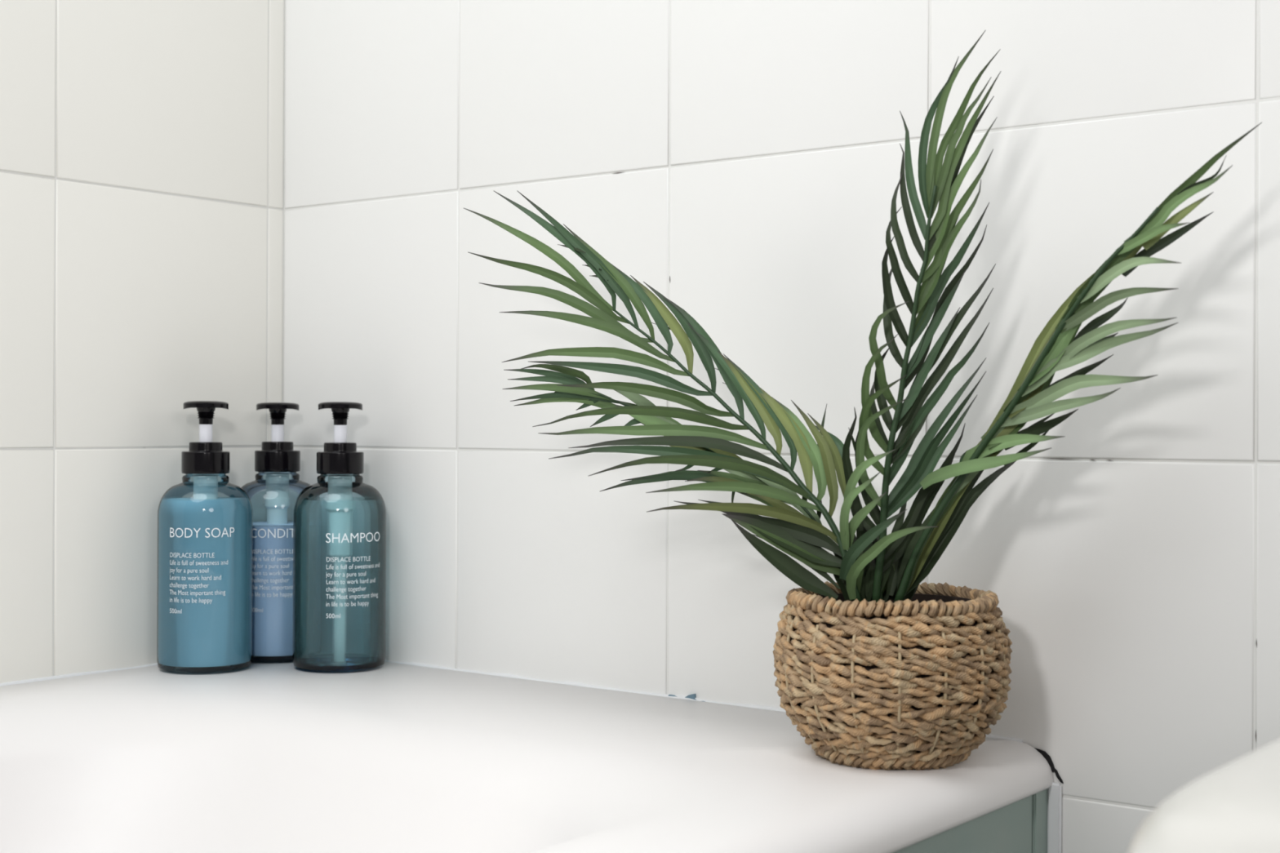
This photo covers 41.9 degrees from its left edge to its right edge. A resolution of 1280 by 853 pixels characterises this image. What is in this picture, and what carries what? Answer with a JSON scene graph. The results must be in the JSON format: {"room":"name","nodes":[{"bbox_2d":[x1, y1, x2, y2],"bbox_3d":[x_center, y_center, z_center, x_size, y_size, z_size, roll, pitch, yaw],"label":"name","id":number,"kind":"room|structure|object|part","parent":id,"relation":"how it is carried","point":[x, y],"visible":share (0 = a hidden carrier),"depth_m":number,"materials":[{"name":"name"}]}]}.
{"room":"bathroom","nodes":[
{"label":"bathroom","id":0,"kind":"room"},
{"bbox_2d":[0,0,284,683],"bbox_3d":[-0.807,-0.088,0.770,0.050,1.782,1.621,0,0,37],"label":"wall","id":1,"kind":"structure","parent":0,"point":[142,141],"depth_m":1.27,"materials":[{"name":"tile"}]},
{"bbox_2d":[282,0,1279,852],"bbox_3d":[0.493,-0.079,0.832,2.050,1.787,0.050,0,0,37],"label":"wall","id":2,"kind":"structure","parent":0,"point":[740,161],"depth_m":1.10,"materials":[{"name":"tile"}]},
{"bbox_3d":[0.000,0.827,0.186,2.050,0.040,1.670,0,0,37],"label":"floor","id":3,"kind":"structure","parent":0,"visible":0},
{"bbox_2d":[0,651,1063,852],"bbox_3d":[-0.497,0.483,0.572,0.692,0.604,1.562,0,0,37],"label":"bathtub","id":4,"kind":"object","parent":3,"relation":"on","point":[392,757],"visible":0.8,"depth_m":1.03,"materials":[{"name":"white ceramic"}]},
{"bbox_2d":[156,400,253,674],"bbox_3d":[-0.334,0.083,1.282,0.071,0.205,0.071,0,0,37],"label":"pump bottle","id":5,"kind":"object","parent":4,"relation":"on","point":[205,578],"visible":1,"depth_m":1.26,"materials":[{"name":"blue plastic"}]},
{"bbox_3d":[-0.333,0.006,1.282,0.010,0.020,0.010,0,0,37],"label":"pump stem","id":6,"kind":"part","parent":5,"relation":"part of","materials":[{"name":"white plastic"}]},
{"bbox_2d":[240,402,322,662],"bbox_3d":[-0.292,0.083,1.343,0.071,0.205,0.071,0,0,37],"label":"pump bottle","id":7,"kind":"object","parent":4,"relation":"on","point":[273,539],"visible":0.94,"depth_m":1.33,"materials":[{"name":"blue plastic"}]},
{"bbox_3d":[-0.291,0.006,1.343,0.010,0.020,0.010,0,0,37],"label":"pump stem","id":8,"kind":"part","parent":7,"relation":"part of","materials":[{"name":"white plastic"}]},
{"bbox_2d":[292,401,386,672],"bbox_3d":[-0.232,0.083,1.292,0.071,0.205,0.071,0,0,37],"label":"pump bottle","id":9,"kind":"object","parent":4,"relation":"on","point":[340,460],"visible":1,"depth_m":1.29,"materials":[{"name":"blue plastic"}]},
{"bbox_2d":[294,653,383,671],"bbox_3d":[-0.233,0.182,1.292,0.068,0.005,0.068,0,0,37],"label":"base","id":10,"kind":"object","parent":9,"relation":"attached to","point":[327,662],"depth_m":1.28,"materials":[{"name":"blue plastic"}]},
{"bbox_3d":[-0.232,0.006,1.292,0.010,0.020,0.010,0,0,37],"label":"pump stem","id":11,"kind":"part","parent":9,"relation":"part of","materials":[{"name":"white plastic"}]},
{"bbox_2d":[463,30,1262,770],"bbox_3d":[0.107,-0.014,0.967,0.476,0.410,0.135,0,0,23],"label":"potted palm","id":12,"kind":"object","parent":4,"relation":"on","point":[877,668],"visible":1,"depth_m":0.93,"materials":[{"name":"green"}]},
{"bbox_2d":[773,581,1012,770],"bbox_3d":[0.143,0.141,0.951,0.136,0.098,0.136,0,0,37],"label":"basket","id":13,"kind":"object","parent":12,"relation":"attached to","point":[873,675],"depth_m":0.90,"materials":[{"name":"beige wicker"}]},
{"bbox_3d":[-0.241,0.498,0.370,0.018,0.576,1.530,0,0,37],"label":"panel","id":14,"kind":"part","parent":4,"relation":"part of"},
{"bbox_3d":[0.227,0.500,0.987,0.019,0.576,0.018,0,0,37],"label":"panel post","id":15,"kind":"part","parent":4,"relation":"part of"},
{"bbox_2d":[1127,738,1279,852],"bbox_3d":[0.483,0.454,0.475,0.552,0.710,0.525,0,0,37],"label":"toilet","id":16,"kind":"object","parent":3,"relation":"on","point":[1234,807],"visible":1,"depth_m":0.45,"materials":[{"name":"white ceramic"}]}
]}

